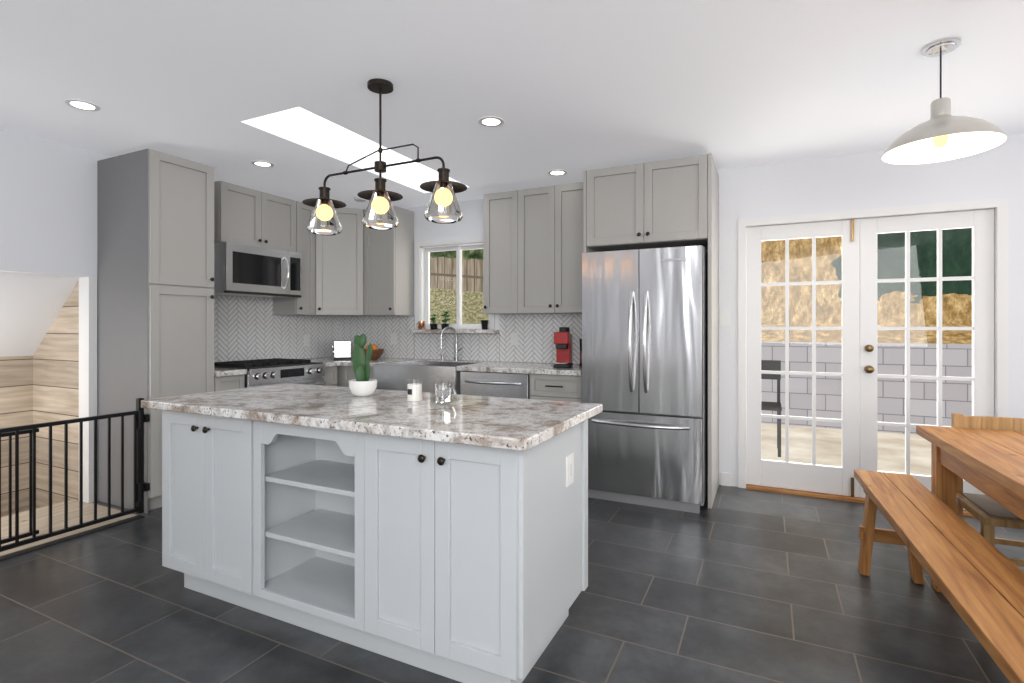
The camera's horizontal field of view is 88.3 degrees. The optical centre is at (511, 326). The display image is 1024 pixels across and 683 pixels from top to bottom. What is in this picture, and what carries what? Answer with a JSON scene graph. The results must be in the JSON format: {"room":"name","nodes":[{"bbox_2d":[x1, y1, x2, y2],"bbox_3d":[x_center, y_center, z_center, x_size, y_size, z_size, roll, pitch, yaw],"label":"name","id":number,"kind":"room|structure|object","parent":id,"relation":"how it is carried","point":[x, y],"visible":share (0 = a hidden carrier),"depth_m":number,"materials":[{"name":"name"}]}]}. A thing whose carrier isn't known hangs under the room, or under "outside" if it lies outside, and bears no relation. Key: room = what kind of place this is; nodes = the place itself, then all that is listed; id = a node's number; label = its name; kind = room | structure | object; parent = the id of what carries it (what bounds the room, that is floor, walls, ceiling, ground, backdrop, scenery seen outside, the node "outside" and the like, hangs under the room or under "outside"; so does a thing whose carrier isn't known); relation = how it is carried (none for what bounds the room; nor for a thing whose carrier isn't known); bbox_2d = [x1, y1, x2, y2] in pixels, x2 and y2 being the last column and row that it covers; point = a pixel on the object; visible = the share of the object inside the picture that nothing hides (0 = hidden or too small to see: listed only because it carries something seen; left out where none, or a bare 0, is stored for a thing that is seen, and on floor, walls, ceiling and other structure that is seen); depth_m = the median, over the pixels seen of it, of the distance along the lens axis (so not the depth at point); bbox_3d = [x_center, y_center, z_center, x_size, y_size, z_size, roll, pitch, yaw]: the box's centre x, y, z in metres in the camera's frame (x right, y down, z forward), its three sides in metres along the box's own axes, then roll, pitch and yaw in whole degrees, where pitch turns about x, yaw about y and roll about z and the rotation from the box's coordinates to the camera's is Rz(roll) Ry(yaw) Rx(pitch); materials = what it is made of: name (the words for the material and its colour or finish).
{"room":"kitchen","nodes":[
{"label":"kitchen","id":0,"kind":"room"},
{"bbox_2d":[0,280,78,516],"bbox_3d":[-3.880,0.755,3.135,0.780,4.000,2.070,0,0,26],"label":"wall","id":1,"kind":"structure","parent":0,"point":[41,385],"depth_m":3.97,"materials":[{"name":"brown wood"}]},
{"bbox_2d":[0,272,78,356],"bbox_3d":[-3.834,-0.510,3.115,0.680,1.470,1.875,0,0,26],"label":"ceiling","id":2,"kind":"structure","parent":0,"point":[31,305],"depth_m":3.78,"materials":[{"name":"white paint"}]},
{"bbox_2d":[0,129,110,502],"bbox_3d":[-3.643,0.005,2.592,0.131,2.500,7.500,0,0,26],"label":"wall","id":3,"kind":"structure","parent":0,"point":[48,207],"depth_m":3.60,"materials":[{"name":"white paint"}]},
{"bbox_2d":[214,181,295,251],"bbox_3d":[-2.343,-0.945,4.717,0.359,0.501,0.770,0,0,26],"label":"upper cabinet","id":4,"kind":"object","parent":3,"relation":"attached to","point":[247,216],"visible":0.83,"depth_m":4.59,"materials":[{"name":"grey wood"}]},
{"bbox_2d":[213,242,301,297],"bbox_3d":[-2.302,-0.482,4.697,0.452,0.415,0.770,0,0,26],"label":"over-the-range microwave","id":5,"kind":"object","parent":4,"relation":"attached to","point":[242,270],"visible":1,"depth_m":4.53,"materials":[{"name":"metal"}]},
{"bbox_2d":[214,295,338,361],"bbox_3d":[-2.367,0.020,5.077,0.005,0.630,1.914,0,0,26],"label":"backsplash","id":6,"kind":"structure","parent":3,"relation":"attached to","point":[250,328],"depth_m":5.05,"materials":[{"name":"grey tile"}]},
{"bbox_2d":[304,335,309,345],"bbox_3d":[-2.146,0.145,5.516,0.007,0.118,0.072,0,0,26],"label":"electrical outlet","id":7,"kind":"object","parent":6,"relation":"attached to","point":[306,340],"visible":1,"depth_m":5.51,"materials":[{"name":"white plastic"}]},
{"bbox_2d":[273,201,314,314],"bbox_3d":[-2.124,-0.655,5.170,0.359,1.080,0.231,0,0,26],"label":"upper cabinet","id":8,"kind":"object","parent":3,"relation":"attached to","point":[304,304],"visible":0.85,"depth_m":5.10,"materials":[{"name":"grey wood"}]},
{"bbox_2d":[300,208,369,315],"bbox_3d":[-1.800,-0.655,5.493,0.659,1.080,0.666,0,0,26],"label":"upper cabinet","id":9,"kind":"object","parent":3,"relation":"attached to","point":[339,274],"visible":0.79,"depth_m":5.28,"materials":[{"name":"grey wood"}]},
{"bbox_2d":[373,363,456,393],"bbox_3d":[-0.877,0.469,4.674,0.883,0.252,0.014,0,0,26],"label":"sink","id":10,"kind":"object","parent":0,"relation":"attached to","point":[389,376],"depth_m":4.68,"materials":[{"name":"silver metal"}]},
{"bbox_2d":[0,485,1023,682],"bbox_3d":[0.008,1.281,0.819,8.000,0.068,7.500,0,0,26],"label":"floor","id":11,"kind":"structure","parent":0,"point":[734,584],"depth_m":2.30,"materials":[{"name":"tile"}]},
{"bbox_2d":[97,149,213,513],"bbox_3d":[-2.591,0.030,3.864,0.659,2.450,0.463,0,0,26],"label":"pantry","id":12,"kind":"object","parent":11,"relation":"on","point":[155,273],"visible":0.92,"depth_m":3.68,"materials":[{"name":"grey wood"}]},
{"bbox_2d":[0,398,149,551],"bbox_3d":[-2.761,0.855,2.910,0.070,0.760,1.404,0,0,26],"label":"gate","id":13,"kind":"object","parent":12,"relation":"attached to","point":[141,486],"visible":1,"depth_m":3.13,"materials":[{"name":"black metal"}]},
{"bbox_2d":[214,358,325,387],"bbox_3d":[-2.170,0.779,4.633,0.744,0.952,0.770,0,0,26],"label":"range","id":14,"kind":"object","parent":11,"relation":"on","point":[264,372],"visible":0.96,"depth_m":4.48,"materials":[{"name":"metal"}]},
{"bbox_2d":[214,361,339,391],"bbox_3d":[-2.216,0.795,4.637,0.659,0.920,1.250,0,0,26],"label":"base cabinet","id":15,"kind":"object","parent":11,"relation":"on","point":[228,378],"visible":0.21,"depth_m":4.12,"materials":[{"name":"grey wood"}]},
{"bbox_2d":[337,367,340,386],"bbox_3d":[-1.764,0.815,5.496,0.720,0.880,0.628,0,0,26],"label":"base cabinet","id":16,"kind":"object","parent":11,"relation":"on","point":[338,368],"depth_m":5.13,"materials":[{"name":"grey wood"}]},
{"bbox_2d":[341,367,372,386],"bbox_3d":[-1.293,0.815,5.267,0.452,0.880,0.628,0,0,26],"label":"base cabinet","id":17,"kind":"object","parent":11,"relation":"on","point":[347,373],"depth_m":5.06,"materials":[{"name":"grey wood"}]},
{"bbox_2d":[309,357,400,366],"bbox_3d":[-1.611,0.355,5.405,1.074,0.040,0.658,0,0,26],"label":"countertop","id":18,"kind":"structure","parent":17,"relation":"on","point":[343,362],"depth_m":5.22,"materials":[{"name":"grey stone"}]},
{"bbox_2d":[332,340,350,358],"bbox_3d":[-1.784,0.240,5.518,0.185,0.188,0.280,0,0,-19],"label":"toaster","id":19,"kind":"object","parent":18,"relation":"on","point":[341,349],"visible":1,"depth_m":5.39,"materials":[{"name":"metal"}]},
{"bbox_2d":[364,344,383,359],"bbox_3d":[-1.426,0.256,5.350,0.256,0.157,0.256,0,0,26],"label":"fruit bowl","id":20,"kind":"object","parent":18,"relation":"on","point":[376,353],"visible":0.56,"depth_m":5.29,"materials":[{"name":"brown wood"}]},
{"bbox_2d":[162,411,587,682],"bbox_3d":[-0.669,0.818,2.386,1.872,0.876,0.731,0,0,26],"label":"kitchen island","id":21,"kind":"object","parent":11,"relation":"on","point":[430,534],"depth_m":1.98,"materials":[{"name":"painted wood"},{"name":"granite"},{"name":"bronze"}]},
{"bbox_2d":[141,383,601,454],"bbox_3d":[-0.660,0.358,2.383,1.960,0.038,0.820,0,0,26],"label":"island countertop","id":22,"kind":"structure","parent":21,"relation":"on","point":[495,423],"depth_m":2.11,"materials":[{"name":"grey stone"}]},
{"bbox_2d":[349,334,376,396],"bbox_3d":[-0.728,0.187,2.577,0.136,0.304,0.136,0,0,26],"label":"cactus","id":23,"kind":"object","parent":22,"relation":"on","point":[362,384],"visible":1,"depth_m":2.56,"materials":[{"name":"green plant"}]},
{"bbox_2d":[407,379,422,400],"bbox_3d":[-0.449,0.289,2.430,0.073,0.100,0.074,0,0,26],"label":"candle","id":24,"kind":"object","parent":22,"relation":"on","point":[414,391],"visible":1,"depth_m":2.40,"materials":[{"name":"white wax"}]},
{"bbox_2d":[434,382,456,402],"bbox_3d":[-0.294,0.296,2.355,0.109,0.085,0.076,0,0,26],"label":"glass mug","id":25,"kind":"object","parent":22,"relation":"on","point":[442,392],"visible":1,"depth_m":2.33,"materials":[{"name":"clear glass"}]},
{"bbox_2d":[537,375,581,402],"bbox_3d":[0.476,0.815,4.408,0.445,0.880,0.628,0,0,26],"label":"base cabinet","id":26,"kind":"object","parent":11,"relation":"on","point":[537,381],"depth_m":4.11,"materials":[{"name":"grey wood"}]},
{"bbox_2d":[457,363,581,374],"bbox_3d":[0.170,0.355,4.540,1.112,0.040,0.658,0,0,26],"label":"countertop","id":27,"kind":"structure","parent":26,"relation":"on","point":[505,368],"depth_m":4.33,"materials":[{"name":"grey stone"}]},
{"bbox_2d":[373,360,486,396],"bbox_3d":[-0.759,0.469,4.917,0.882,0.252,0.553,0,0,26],"label":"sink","id":28,"kind":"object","parent":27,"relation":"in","point":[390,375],"depth_m":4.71,"materials":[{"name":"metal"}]},
{"bbox_2d":[439,327,462,360],"bbox_3d":[-0.619,0.167,5.130,0.251,0.336,0.191,0,0,26],"label":"faucet","id":29,"kind":"object","parent":27,"relation":"on","point":[456,358],"depth_m":5.16,"materials":[{"name":"metal"}]},
{"bbox_2d":[460,366,556,402],"bbox_3d":[-0.031,0.816,4.606,0.630,0.878,0.701,0,0,26],"label":"dishwasher","id":30,"kind":"object","parent":27,"relation":"in","point":[476,382],"depth_m":4.32,"materials":[{"name":"grey metal"}]},
{"bbox_2d":[553,327,572,367],"bbox_3d":[0.429,0.169,4.417,0.130,0.330,0.260,0,0,14],"label":"coffee maker","id":31,"kind":"object","parent":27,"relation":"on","point":[563,339],"visible":1,"depth_m":4.35,"materials":[{"name":"red plastic"}]},
{"bbox_2d":[579,339,581,366],"bbox_3d":[0.619,0.218,4.446,0.104,0.231,0.104,0,0,26],"label":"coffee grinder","id":32,"kind":"object","parent":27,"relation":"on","point":[580,340],"visible":0.23,"depth_m":4.42,"materials":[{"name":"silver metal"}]},
{"bbox_2d":[582,245,707,513],"bbox_3d":[1.034,0.355,3.984,0.830,1.800,0.848,0,0,26],"label":"fridge","id":33,"kind":"object","parent":11,"relation":"on","point":[645,348],"visible":0.85,"depth_m":3.65,"materials":[{"name":"grey metal"}]},
{"bbox_2d":[583,153,718,508],"bbox_3d":[1.089,0.030,4.100,0.922,2.450,0.649,0,0,26],"label":"surround","id":34,"kind":"object","parent":11,"relation":"on","point":[664,203],"visible":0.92,"depth_m":3.83,"materials":[{"name":"grey wood"}]},
{"bbox_2d":[854,469,1023,682],"bbox_3d":[1.511,1.011,1.758,0.353,0.486,2.259,0,0,26],"label":"bench","id":35,"kind":"object","parent":11,"relation":"on","point":[977,578],"visible":1,"depth_m":1.78,"materials":[{"name":"brown wood"}]},
{"bbox_2d":[916,425,1023,592],"bbox_3d":[2.028,0.872,1.474,1.038,0.764,2.139,0,0,26],"label":"table","id":36,"kind":"object","parent":11,"relation":"on","point":[990,463],"visible":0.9,"depth_m":2.17,"materials":[{"name":"brown wood"}]},
{"bbox_2d":[951,413,1023,566],"bbox_3d":[2.268,0.840,2.334,0.436,0.829,0.449,0,0,26],"label":"chair","id":37,"kind":"object","parent":11,"relation":"on","point":[988,513],"visible":0.38,"depth_m":2.46,"materials":[{"name":"brown wood"}]},
{"bbox_2d":[0,0,1023,208],"bbox_3d":[-0.488,-1.480,1.171,9.200,0.470,7.700,0,0,26],"label":"ceiling","id":38,"kind":"structure","parent":0,"point":[229,91],"depth_m":2.68,"materials":[{"name":"white paint"}]},
{"bbox_2d":[65,99,99,110],"bbox_3d":[-2.409,-1.242,2.960,0.156,0.006,0.156,0,0,26],"label":"recessed light","id":39,"kind":"object","parent":38,"relation":"in","point":[82,105],"visible":1,"depth_m":2.96,"materials":[{"name":"white"}]},
{"bbox_2d":[251,160,273,166],"bbox_3d":[-1.903,-1.242,4.026,0.156,0.006,0.156,0,0,26],"label":"recessed light","id":40,"kind":"object","parent":38,"relation":"in","point":[262,163],"visible":1,"depth_m":4.01,"materials":[{"name":"white plastic"}]},
{"bbox_2d":[354,196,366,201],"bbox_3d":[-1.463,-1.230,5.090,0.124,0.030,0.124,0,0,26],"label":"smoke detector","id":41,"kind":"object","parent":38,"relation":"attached to","point":[357,199],"visible":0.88,"depth_m":5.05,"materials":[{"name":"white plastic"}]},
{"bbox_2d":[302,78,466,235],"bbox_3d":[-0.675,-0.876,2.707,0.998,0.738,0.228,0,0,26],"label":"chandelier","id":42,"kind":"object","parent":38,"relation":"hanging from","point":[443,206],"visible":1,"depth_m":2.67,"materials":[{"name":"brown metal"}]},
{"bbox_2d":[478,116,503,126],"bbox_3d":[-0.127,-1.242,3.196,0.156,0.006,0.156,0,0,26],"label":"recessed light","id":43,"kind":"object","parent":38,"relation":"in","point":[490,121],"visible":1,"depth_m":3.19,"materials":[{"name":"white plastic"}]},
{"bbox_2d":[548,170,566,175],"bbox_3d":[0.366,-1.242,4.258,0.156,0.006,0.156,0,0,26],"label":"recessed light","id":44,"kind":"object","parent":38,"relation":"in","point":[557,172],"visible":1,"depth_m":4.25,"materials":[{"name":"white plastic"}]},
{"bbox_2d":[882,38,1006,163],"bbox_3d":[1.905,-1.016,2.343,0.430,0.458,0.430,0,0,26],"label":"pendant lamp","id":45,"kind":"object","parent":38,"relation":"hanging from","point":[942,134],"visible":1,"depth_m":2.33,"materials":[{"name":"white metal"}]},
{"bbox_2d":[402,133,1023,486],"bbox_3d":[1.139,0.005,4.521,9.200,2.500,0.150,0,0,26],"label":"wall","id":46,"kind":"structure","parent":0,"point":[862,181],"depth_m":3.85,"materials":[{"name":"white paint"}]},
{"bbox_2d":[339,316,413,358],"bbox_3d":[-1.484,0.107,5.709,1.042,0.455,0.005,0,0,26],"label":"backsplash","id":47,"kind":"structure","parent":46,"relation":"attached to","point":[377,331],"depth_m":5.65,"materials":[{"name":"grey tile"}]},
{"bbox_2d":[391,333,396,344],"bbox_3d":[-1.254,0.130,5.589,0.072,0.118,0.007,0,0,26],"label":"electrical outlet","id":48,"kind":"object","parent":47,"relation":"attached to","point":[394,338],"visible":1,"depth_m":5.58,"materials":[{"name":"white plastic"}]},
{"bbox_2d":[364,206,413,315],"bbox_3d":[-1.270,-0.655,5.406,0.388,1.080,0.359,0,0,26],"label":"upper cabinet","id":49,"kind":"object","parent":46,"relation":"attached to","point":[388,272],"visible":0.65,"depth_m":5.30,"materials":[{"name":"grey wood"}]},
{"bbox_2d":[401,359,408,362],"bbox_3d":[-1.150,0.469,5.106,0.014,0.252,0.525,0,0,26],"label":"countertop","id":50,"kind":"structure","parent":46,"relation":"attached to","point":[402,360],"depth_m":5.29,"materials":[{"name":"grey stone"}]},
{"bbox_2d":[409,359,460,366],"bbox_3d":[-0.641,0.469,5.159,0.883,0.252,0.014,0,0,26],"label":"countertop","id":51,"kind":"structure","parent":46,"relation":"attached to","point":[420,362],"depth_m":5.22,"materials":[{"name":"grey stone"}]},
{"bbox_2d":[410,329,498,333],"bbox_3d":[-0.572,0.043,5.255,0.996,0.044,0.145,0,0,26],"label":"window sill","id":52,"kind":"structure","parent":46,"relation":"attached to","point":[489,331],"depth_m":5.18,"materials":[{"name":"grey stone"}]},
{"bbox_2d":[416,321,424,329],"bbox_3d":[-0.936,-0.013,5.396,0.097,0.085,0.068,0,0,26],"label":"mugs","id":53,"kind":"object","parent":52,"relation":"on","point":[421,325],"visible":1,"depth_m":5.36,"materials":[{"name":"brown"}]},
{"bbox_2d":[430,314,437,329],"bbox_3d":[-0.788,-0.049,5.329,0.119,0.156,0.080,0,0,26],"label":"plant","id":54,"kind":"object","parent":52,"relation":"on","point":[433,326],"visible":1,"depth_m":5.31,"materials":[{"name":"green plant"}]},
{"bbox_2d":[441,311,450,329],"bbox_3d":[-0.663,-0.062,5.263,0.118,0.182,0.080,0,0,26],"label":"plant","id":55,"kind":"object","parent":52,"relation":"on","point":[445,315],"visible":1,"depth_m":5.25,"materials":[{"name":"green plant"}]},
{"bbox_2d":[481,320,488,329],"bbox_3d":[-0.262,-0.017,5.069,0.074,0.092,0.074,0,0,26],"label":"cup","id":56,"kind":"object","parent":52,"relation":"on","point":[484,324],"visible":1,"depth_m":5.04,"materials":[{"name":"black ceramic"}]},
{"bbox_2d":[415,236,494,328],"bbox_3d":[-0.551,-0.430,5.332,0.920,0.900,0.168,0,0,26],"label":"window","id":57,"kind":"structure","parent":46,"relation":"in","point":[423,249],"depth_m":5.39,"materials":[{"name":"white"}]},
{"bbox_2d":[414,333,498,361],"bbox_3d":[-0.568,0.200,5.264,0.996,0.270,0.005,0,0,26],"label":"backsplash","id":58,"kind":"structure","parent":46,"relation":"attached to","point":[480,346],"depth_m":5.24,"materials":[{"name":"grey tile"}]},
{"bbox_2d":[483,182,582,314],"bbox_3d":[0.270,-0.655,4.659,1.035,1.080,0.359,0,0,26],"label":"upper cabinet","id":59,"kind":"object","parent":46,"relation":"attached to","point":[532,248],"visible":0.94,"depth_m":4.55,"materials":[{"name":"grey wood"}]},
{"bbox_2d":[499,314,581,363],"bbox_3d":[0.351,0.107,4.817,1.047,0.455,0.005,0,0,26],"label":"backsplash","id":60,"kind":"structure","parent":46,"relation":"attached to","point":[535,332],"depth_m":4.88,"materials":[{"name":"grey tile"}]},
{"bbox_2d":[511,333,517,344],"bbox_3d":[0.023,0.115,4.969,0.072,0.118,0.007,0,0,26],"label":"electrical outlet","id":61,"kind":"object","parent":60,"relation":"attached to","point":[514,338],"visible":1,"depth_m":4.97,"materials":[{"name":"white plastic"}]},
{"bbox_2d":[720,311,729,325],"bbox_3d":[1.685,-0.065,4.169,0.072,0.118,0.007,0,0,26],"label":"light switch","id":62,"kind":"object","parent":46,"relation":"attached to","point":[724,318],"visible":1,"depth_m":4.17,"materials":[{"name":"white plastic"}]},
{"bbox_2d":[721,472,730,485],"bbox_3d":[3.449,1.205,3.308,3.985,0.100,0.013,0,0,26],"label":"baseboard","id":63,"kind":"structure","parent":46,"relation":"attached to","point":[725,479],"depth_m":4.16,"materials":[{"name":"white wood"}]},
{"bbox_2d":[746,209,993,509],"bbox_3d":[2.506,0.228,3.800,1.496,2.010,0.095,0,0,26],"label":"doors","id":64,"kind":"structure","parent":46,"relation":"in","point":[859,281],"depth_m":3.81,"materials":[{"name":"white wood"}]},
{"bbox_2d":[738,198,1008,515],"bbox_3d":[2.525,0.210,3.838,1.610,2.090,0.170,0,0,26],"label":"door frame","id":65,"kind":"structure","parent":46,"relation":"attached to","point":[1000,206],"depth_m":3.65,"materials":[{"name":"white wood"}]},
{"label":"outside","id":66,"kind":"structure","parent":0,"visible":0},
{"bbox_2d":[761,423,930,475],"bbox_3d":[3.952,1.315,4.934,6.500,0.080,3.050,0,0,26],"label":"patio","id":67,"kind":"structure","parent":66,"point":[825,443],"depth_m":5.52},
{"bbox_2d":[761,360,781,456],"bbox_3d":[2.526,0.815,5.432,0.440,0.920,0.440,0,0,26],"label":"patio chair","id":68,"kind":"object","parent":67,"relation":"on","point":[768,365],"depth_m":5.51,"materials":[{"name":"black metal"}]},
{"bbox_2d":[761,342,971,434],"bbox_3d":[4.673,0.780,6.418,6.500,1.150,0.350,0,0,26],"label":"cmu","id":69,"kind":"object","parent":67,"relation":"on","point":[953,368],"depth_m":6.36,"materials":[{"name":"grey concrete"}]},
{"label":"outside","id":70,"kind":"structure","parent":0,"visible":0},
{"bbox_2d":[1,499,85,524],"bbox_3d":[-3.780,2.006,3.089,0.800,1.499,1.875,0,0,26],"label":"stairs","id":71,"kind":"structure","parent":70,"point":[43,510],"depth_m":3.60,"materials":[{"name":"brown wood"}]},
{"bbox_2d":[430,249,488,323],"bbox_3d":[-0.302,-0.745,8.250,3.950,4.000,0.001,0,0,26],"label":"fence","id":72,"kind":"object","parent":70,"point":[448,296],"depth_m":8.56,"materials":[{"name":"brown wood"}]},
{"bbox_2d":[761,228,971,343],"bbox_3d":[5.127,-1.445,6.782,8.000,3.600,0.700,0,0,26],"label":"hillside","id":73,"kind":"structure","parent":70,"point":[927,254],"depth_m":7.16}
]}

